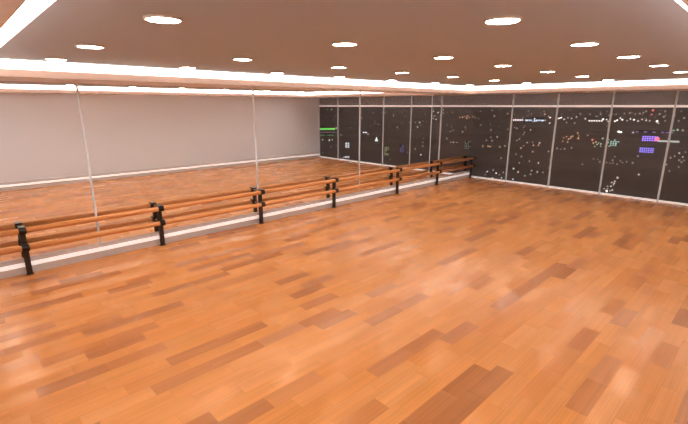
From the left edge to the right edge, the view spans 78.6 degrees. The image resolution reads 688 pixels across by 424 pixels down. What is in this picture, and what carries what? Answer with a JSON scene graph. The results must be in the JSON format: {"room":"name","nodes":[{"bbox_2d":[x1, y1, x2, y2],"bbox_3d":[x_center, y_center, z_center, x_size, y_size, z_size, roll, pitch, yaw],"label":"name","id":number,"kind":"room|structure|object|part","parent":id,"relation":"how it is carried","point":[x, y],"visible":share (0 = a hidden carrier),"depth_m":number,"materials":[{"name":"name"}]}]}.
{"room":"exercise studio","nodes":[
{"label":"exercise studio","id":0,"kind":"room"},
{"bbox_2d":[0,177,687,423],"bbox_3d":[2.531,0.922,8.830,17.860,0.120,10.080,-13,19,-42],"label":"floor","id":1,"kind":"structure","parent":0,"point":[472,300],"depth_m":6.02,"materials":[{"name":"brown wood"}]},
{"bbox_2d":[0,258,26,278],"bbox_3d":[-6.006,1.011,7.598,0.378,0.310,0.068,-13,19,-42],"label":"baseboard","id":2,"kind":"structure","parent":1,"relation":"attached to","point":[17,267],"depth_m":7.59,"materials":[{"name":"white paint"}]},
{"bbox_2d":[30,231,159,271],"bbox_3d":[-4.958,0.766,8.565,2.325,0.311,0.068,-13,19,-42],"label":"baseboard","id":3,"kind":"structure","parent":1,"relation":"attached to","point":[45,261],"depth_m":8.45,"materials":[{"name":"white paint"}]},
{"bbox_2d":[0,156,476,275],"bbox_3d":[-0.749,-0.458,12.161,17.530,0.921,0.207,-13,19,-42],"label":"ballet barre","id":4,"kind":"object","parent":1,"relation":"on","point":[22,230],"visible":1,"depth_m":9.45,"materials":[{"name":"brown wood"}]},
{"bbox_3d":[-5.769,0.709,7.610,0.090,0.879,0.056,-13,19,-42],"label":"post","id":5,"kind":"part","parent":4,"relation":"part of","materials":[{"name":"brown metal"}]},
{"bbox_3d":[-4.024,0.302,9.221,0.090,0.879,0.056,-13,19,-42],"label":"post","id":6,"kind":"part","parent":4,"relation":"part of","materials":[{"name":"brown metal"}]},
{"bbox_3d":[-0.732,-0.826,12.027,17.500,0.098,0.098,-13,19,-42],"label":"rail","id":7,"kind":"part","parent":4,"relation":"part of","materials":[{"name":"brown wood"}]},
{"bbox_3d":[-2.170,-0.131,10.933,0.090,0.879,0.056,-13,19,-42],"label":"post","id":8,"kind":"part","parent":4,"relation":"part of","materials":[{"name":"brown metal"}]},
{"bbox_3d":[-0.301,-0.568,12.658,0.090,0.879,0.056,-13,19,-42],"label":"post","id":9,"kind":"part","parent":4,"relation":"part of","materials":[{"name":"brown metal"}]},
{"bbox_3d":[1.864,-1.074,14.657,0.090,0.879,0.056,-13,19,-42],"label":"post","id":10,"kind":"part","parent":4,"relation":"part of","materials":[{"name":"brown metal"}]},
{"bbox_3d":[3.624,-1.485,16.281,0.090,0.879,0.056,-13,19,-42],"label":"post","id":11,"kind":"part","parent":4,"relation":"part of","materials":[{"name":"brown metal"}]},
{"bbox_3d":[5.427,-1.906,17.946,0.090,0.879,0.056,-13,19,-42],"label":"post","id":12,"kind":"part","parent":4,"relation":"part of","materials":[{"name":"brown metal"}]},
{"bbox_2d":[164,170,469,242],"bbox_3d":[0.669,-0.549,13.760,12.996,0.310,0.068,-13,19,-42],"label":"baseboard","id":13,"kind":"structure","parent":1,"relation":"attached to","point":[190,231],"depth_m":11.78,"materials":[{"name":"white paint"}]},
{"bbox_2d":[471,105,511,181],"bbox_3d":[6.043,-3.055,17.291,0.095,3.440,1.630,-13,19,-42],"label":"window","id":14,"kind":"structure","parent":1,"relation":"on","point":[475,105],"depth_m":17.28,"materials":[{"name":"grey metal"}]},
{"bbox_3d":[6.038,-1.415,17.711,0.095,0.055,1.587,-13,19,-42],"label":"sill","id":15,"kind":"part","parent":14,"relation":"part of","materials":[{"name":"white metal"}]},
{"bbox_2d":[505,94,556,186],"bbox_3d":[7.170,-2.764,16.143,0.095,3.440,1.698,-13,19,-42],"label":"window","id":16,"kind":"structure","parent":1,"relation":"on","point":[513,105],"depth_m":16.47,"materials":[{"name":"grey metal"}]},
{"bbox_3d":[7.180,-1.121,16.548,0.095,0.055,1.614,-13,19,-42],"label":"sill","id":17,"kind":"part","parent":16,"relation":"part of","materials":[{"name":"white metal"}]},
{"bbox_2d":[547,93,610,193],"bbox_3d":[8.346,-2.462,14.946,0.095,3.440,1.768,-13,19,-42],"label":"window","id":18,"kind":"structure","parent":1,"relation":"on","point":[558,100],"depth_m":15.29,"materials":[{"name":"grey metal"}]},
{"bbox_3d":[8.356,-0.818,15.351,0.095,0.055,1.684,-13,19,-42],"label":"sill","id":19,"kind":"part","parent":18,"relation":"part of","materials":[{"name":"white metal"}]},
{"bbox_2d":[598,92,673,201],"bbox_3d":[9.529,-2.157,13.742,0.095,3.440,1.718,-13,19,-42],"label":"window","id":20,"kind":"structure","parent":1,"relation":"on","point":[613,98],"depth_m":14.08,"materials":[{"name":"grey metal"}]},
{"bbox_3d":[9.539,-0.514,14.147,0.095,0.055,1.634,-13,19,-42],"label":"sill","id":21,"kind":"part","parent":20,"relation":"part of","materials":[{"name":"white"}]},
{"bbox_2d":[656,91,687,205],"bbox_3d":[10.694,-1.857,12.555,0.095,3.440,1.718,-13,19,-42],"label":"window","id":22,"kind":"structure","parent":1,"relation":"on","point":[677,93],"depth_m":13.11,"materials":[{"name":"grey metal"}]},
{"bbox_3d":[10.704,-0.213,12.961,0.095,0.055,1.634,-13,19,-42],"label":"sill","id":23,"kind":"part","parent":22,"relation":"part of","materials":[{"name":"white"}]},
{"bbox_2d":[0,0,687,86],"bbox_3d":[2.496,-2.771,7.933,17.860,0.120,10.180,-13,19,-42],"label":"ceiling","id":24,"kind":"structure","parent":0,"point":[290,37],"depth_m":4.25,"materials":[{"name":"brown paint"}]},
{"bbox_2d":[0,0,25,28],"bbox_3d":[-3.454,-1.258,2.693,1.723,0.239,8.128,-13,19,-42],"label":"trim","id":25,"kind":"structure","parent":24,"relation":"attached to","point":[8,8],"depth_m":1.96,"materials":[{"name":"brown paint"}]},
{"bbox_2d":[0,0,54,46],"bbox_3d":[-2.709,-1.488,3.366,0.334,0.124,8.100,-13,19,-42],"label":"led strip","id":26,"kind":"object","parent":24,"relation":"attached to","point":[30,9],"visible":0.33,"depth_m":3.29,"materials":[{"name":"white plastic"}]},
{"bbox_2d":[44,57,67,60],"bbox_3d":[-4.280,-2.271,6.246,0.296,0.020,0.296,-13,19,-42],"label":"recessed light","id":27,"kind":"object","parent":24,"relation":"in","point":[47,58],"visible":1,"depth_m":6.19,"materials":[{"name":"white plastic"}]},
{"bbox_2d":[75,44,104,48],"bbox_3d":[-2.963,-1.931,4.905,0.296,0.020,0.296,-13,19,-42],"label":"recessed light","id":28,"kind":"object","parent":24,"relation":"in","point":[86,46],"visible":1,"depth_m":4.84,"materials":[{"name":"white plastic"}]},
{"bbox_2d":[77,46,101,48],"bbox_3d":[-2.963,-1.930,4.905,0.258,0.016,0.258,-13,19,-42],"label":"diffuser","id":29,"kind":"object","parent":28,"relation":"attached to","point":[86,47],"depth_m":4.91,"materials":[{"name":"white plastic"}]},
{"bbox_2d":[143,14,182,23],"bbox_3d":[-1.446,-1.541,3.360,0.296,0.020,0.296,-13,19,-42],"label":"recessed light","id":30,"kind":"object","parent":24,"relation":"in","point":[155,18],"visible":1,"depth_m":3.32,"materials":[{"name":"white"}]},
{"bbox_2d":[146,17,180,22],"bbox_3d":[-1.446,-1.539,3.361,0.258,0.016,0.258,-13,19,-42],"label":"diffuser","id":31,"kind":"object","parent":30,"relation":"attached to","point":[150,19],"depth_m":3.33,"materials":[{"name":"white plastic"}]},
{"bbox_2d":[179,66,195,68],"bbox_3d":[-2.825,-2.611,7.590,0.296,0.020,0.296,-13,19,-42],"label":"recessed light","id":32,"kind":"object","parent":24,"relation":"in","point":[183,67],"visible":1,"depth_m":7.50,"materials":[{"name":"white plastic"}]},
{"bbox_2d":[0,59,471,89],"bbox_3d":[-0.400,-3.368,10.794,14.245,0.124,0.215,-13,19,-42],"label":"led strip","id":33,"kind":"object","parent":24,"relation":"attached to","point":[4,63],"visible":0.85,"depth_m":8.39,"materials":[{"name":"white plastic"}]},
{"bbox_2d":[232,57,252,60],"bbox_3d":[-1.508,-2.272,6.249,0.296,0.020,0.296,-13,19,-42],"label":"recessed light","id":34,"kind":"object","parent":24,"relation":"in","point":[239,58],"visible":1,"depth_m":6.19,"materials":[{"name":"white plastic"}]},
{"bbox_2d":[0,68,492,94],"bbox_3d":[-0.684,-3.415,11.214,17.860,0.239,0.782,-13,19,-42],"label":"trim","id":35,"kind":"structure","parent":24,"relation":"attached to","point":[4,73],"depth_m":8.58,"materials":[{"name":"brown paint"}]},
{"bbox_2d":[331,66,346,68],"bbox_3d":[-0.096,-2.601,7.552,0.296,0.020,0.296,-13,19,-42],"label":"recessed light","id":36,"kind":"object","parent":24,"relation":"in","point":[335,67],"visible":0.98,"depth_m":7.49,"materials":[{"name":"white plastic"}]},
{"bbox_2d":[332,41,357,46],"bbox_3d":[0.010,-1.881,4.704,0.296,0.020,0.296,-13,19,-42],"label":"recessed light","id":37,"kind":"object","parent":24,"relation":"in","point":[338,43],"visible":1,"depth_m":4.65,"materials":[{"name":"white"}]},
{"bbox_2d":[333,43,355,45],"bbox_3d":[0.010,-1.879,4.704,0.258,0.016,0.258,-13,19,-42],"label":"diffuser","id":38,"kind":"object","parent":37,"relation":"attached to","point":[334,44],"depth_m":4.67,"materials":[{"name":"white plastic"}]},
{"bbox_2d":[433,56,453,58],"bbox_3d":[1.422,-2.211,6.008,0.296,0.020,0.296,-13,19,-42],"label":"recessed light","id":39,"kind":"object","parent":24,"relation":"in","point":[434,57],"visible":1,"depth_m":5.94,"materials":[{"name":"white plastic"}]},
{"bbox_2d":[483,15,521,24],"bbox_3d":[1.285,-1.552,3.405,0.296,0.020,0.296,-13,19,-42],"label":"recessed light","id":40,"kind":"object","parent":24,"relation":"in","point":[507,19],"visible":1,"depth_m":3.36,"materials":[{"name":"white"}]},
{"bbox_2d":[486,19,519,23],"bbox_3d":[1.285,-1.551,3.406,0.258,0.016,0.258,-13,19,-42],"label":"diffuser","id":41,"kind":"object","parent":40,"relation":"attached to","point":[488,21],"depth_m":3.40,"materials":[{"name":"white plastic"}]},
{"bbox_2d":[494,64,511,66],"bbox_3d":[2.732,-2.517,7.218,0.296,0.020,0.296,-13,19,-42],"label":"recessed light","id":42,"kind":"object","parent":24,"relation":"in","point":[497,65],"visible":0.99,"depth_m":7.12,"materials":[{"name":"white plastic"}]},
{"bbox_2d":[470,84,687,93],"bbox_3d":[8.171,-3.974,13.425,1.890,0.239,8.128,-13,19,-42],"label":"trim","id":43,"kind":"structure","parent":24,"relation":"attached to","point":[677,87],"depth_m":13.09,"materials":[{"name":"brown paint"}]},
{"bbox_2d":[470,79,687,89],"bbox_3d":[7.409,-3.852,12.707,0.215,0.124,8.100,-13,19,-42],"label":"led strip","id":44,"kind":"object","parent":24,"relation":"attached to","point":[671,81],"visible":1,"depth_m":12.79,"materials":[{"name":"white plastic"}]},
{"bbox_2d":[570,41,599,46],"bbox_3d":[2.697,-1.882,4.709,0.296,0.020,0.296,-13,19,-42],"label":"recessed light","id":45,"kind":"object","parent":24,"relation":"in","point":[585,43],"visible":1,"depth_m":4.67,"materials":[{"name":"white"}]},
{"bbox_2d":[572,43,596,45],"bbox_3d":[2.697,-1.881,4.709,0.258,0.016,0.258,-13,19,-42],"label":"diffuser","id":46,"kind":"object","parent":45,"relation":"attached to","point":[573,44],"depth_m":4.67,"materials":[{"name":"white plastic"}]},
{"bbox_2d":[616,55,640,58],"bbox_3d":[4.008,-2.188,5.919,0.296,0.020,0.296,-13,19,-42],"label":"recessed light","id":47,"kind":"object","parent":24,"relation":"in","point":[621,56],"visible":1,"depth_m":5.85,"materials":[{"name":"white plastic"}]},
{"bbox_2d":[648,64,669,66],"bbox_3d":[5.399,-2.513,7.203,0.296,0.020,0.296,-13,19,-42],"label":"recessed light","id":48,"kind":"object","parent":24,"relation":"in","point":[654,65],"visible":1,"depth_m":7.12,"materials":[{"name":"white plastic"}]},
{"bbox_2d":[672,71,687,72],"bbox_3d":[6.883,-2.860,8.573,0.296,0.020,0.296,-13,19,-42],"label":"recessed light","id":49,"kind":"object","parent":24,"relation":"in","point":[673,71],"visible":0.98,"depth_m":8.59,"materials":[{"name":"white plastic"}]},
{"bbox_2d":[675,0,687,10],"bbox_3d":[5.044,-1.966,5.253,14.245,0.124,0.252,-13,19,-42],"label":"led strip","id":50,"kind":"object","parent":24,"relation":"attached to","point":[680,2],"visible":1,"depth_m":2.87,"materials":[{"name":"white plastic"}]},
{"bbox_3d":[-1.095,-1.758,11.921,17.948,3.800,0.188,-13,19,-42],"label":"wall","id":51,"kind":"structure","parent":0,"visible":0},
{"bbox_2d":[0,79,98,261],"bbox_3d":[-6.195,-0.615,7.056,3.368,3.147,0.011,-13,19,-42],"label":"mirror panel","id":52,"kind":"object","parent":51,"relation":"attached to","point":[44,173],"visible":1,"depth_m":7.66,"materials":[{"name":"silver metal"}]},
{"bbox_2d":[75,81,100,242],"bbox_3d":[-4.968,-0.898,8.175,0.036,3.147,0.010,-13,19,-42],"label":"trim","id":53,"kind":"structure","parent":51,"relation":"attached to","point":[76,83],"depth_m":8.12,"materials":[{"name":"white metal"}]},
{"bbox_2d":[77,81,258,241],"bbox_3d":[-3.610,-1.219,9.443,3.768,3.147,0.011,-13,19,-42],"label":"mirror panel","id":54,"kind":"object","parent":51,"relation":"attached to","point":[149,145],"visible":0.93,"depth_m":9.16,"materials":[{"name":"silver metal"}]},
{"bbox_2d":[252,87,258,210],"bbox_3d":[-2.238,-1.536,10.696,0.036,3.147,0.010,-13,19,-42],"label":"trim","id":55,"kind":"structure","parent":51,"relation":"attached to","point":[252,87],"depth_m":10.61,"materials":[{"name":"white metal"}]},
{"bbox_2d":[254,87,359,210],"bbox_3d":[-0.878,-1.857,11.965,3.773,3.147,0.011,-13,19,-42],"label":"mirror panel","id":56,"kind":"object","parent":51,"relation":"attached to","point":[303,136],"visible":0.79,"depth_m":11.74,"materials":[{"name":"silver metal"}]},
{"bbox_2d":[359,91,360,191],"bbox_3d":[0.496,-2.175,13.219,0.036,3.147,0.010,-13,19,-42],"label":"trim","id":57,"kind":"structure","parent":51,"relation":"attached to","point":[360,91],"depth_m":13.19,"materials":[{"name":"white metal"}]},
{"bbox_2d":[360,91,431,191],"bbox_3d":[1.867,-2.498,14.499,3.803,3.147,0.011,-13,19,-42],"label":"mirror panel","id":58,"kind":"object","parent":51,"relation":"attached to","point":[395,127],"visible":0.79,"depth_m":14.29,"materials":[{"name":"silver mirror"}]},
{"bbox_2d":[428,93,432,177],"bbox_3d":[3.252,-2.818,15.763,0.036,3.147,0.010,-13,19,-42],"label":"trim","id":59,"kind":"structure","parent":51,"relation":"attached to","point":[432,93],"depth_m":15.70,"materials":[{"name":"white metal"}]},
{"bbox_2d":[429,93,475,177],"bbox_3d":[4.358,-3.080,16.799,3.074,3.147,0.011,-13,19,-42],"label":"mirror panel","id":60,"kind":"object","parent":51,"relation":"attached to","point":[452,114],"visible":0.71,"depth_m":16.70,"materials":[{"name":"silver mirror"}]},
{"label":"outside","id":61,"kind":"structure","parent":0,"visible":0},
{"bbox_2d":[658,139,679,142],"bbox_3d":[540.662,-118.246,699.665,28.552,3.059,14.582,11,18,36],"label":"light bar","id":62,"kind":"object","parent":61,"point":[659,140],"visible":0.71,"depth_m":692.46,"materials":[{"name":"grey"}]},
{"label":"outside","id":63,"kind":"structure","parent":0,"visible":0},
{"bbox_2d":[635,130,673,133],"bbox_3d":[698.797,-180.717,946.547,70.334,3.517,35.573,10,17,35],"label":"light bar","id":64,"kind":"object","parent":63,"point":[637,131],"visible":0.91,"depth_m":936.48,"materials":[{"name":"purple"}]},
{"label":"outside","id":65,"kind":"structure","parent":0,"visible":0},
{"bbox_2d":[642,135,658,141],"bbox_3d":[550.762,-132.465,755.859,23.800,9.520,12.224,10,17,34],"label":"sign","id":66,"kind":"object","parent":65,"point":[644,137],"visible":0.93,"depth_m":752.20,"materials":[{"name":"purple"}]},
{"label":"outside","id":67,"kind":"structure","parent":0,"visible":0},
{"bbox_2d":[639,147,653,152],"bbox_3d":[402.229,-82.497,558.385,15.860,6.978,8.168,10,17,34],"label":"sign","id":68,"kind":"object","parent":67,"point":[641,149],"visible":1,"depth_m":555.18,"materials":[{"name":"purple"}]},
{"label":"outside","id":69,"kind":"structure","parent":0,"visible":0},
{"bbox_2d":[471,108,687,203],"bbox_3d":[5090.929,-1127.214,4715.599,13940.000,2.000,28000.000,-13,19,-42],"label":"window","id":70,"kind":"structure","parent":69,"point":[567,169],"depth_m":609.60,"materials":[{"name":"clear glass"}]},
{"bbox_2d":[525,118,543,121],"bbox_3d":[775.562,-373.842,1709.771,70.054,19.265,35.684,6,15,23],"label":"lit building","id":71,"kind":"structure","parent":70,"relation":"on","point":[528,119],"depth_m":1693.88,"materials":[{"name":"grey"}]},
{"bbox_2d":[588,120,602,121],"bbox_3d":[987.116,-358.307,1648.375,49.314,6.725,25.330,8,16,29],"label":"lit building","id":72,"kind":"structure","parent":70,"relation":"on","point":[588,120],"depth_m":1638.56,"materials":[{"name":"grey"}]},
{"bbox_2d":[609,140,619,145],"bbox_3d":[422.742,-107.280,656.327,12.654,8.135,6.598,9,17,31],"label":"lit building","id":73,"kind":"structure","parent":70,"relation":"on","point":[612,142],"depth_m":653.85,"materials":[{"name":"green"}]}
]}

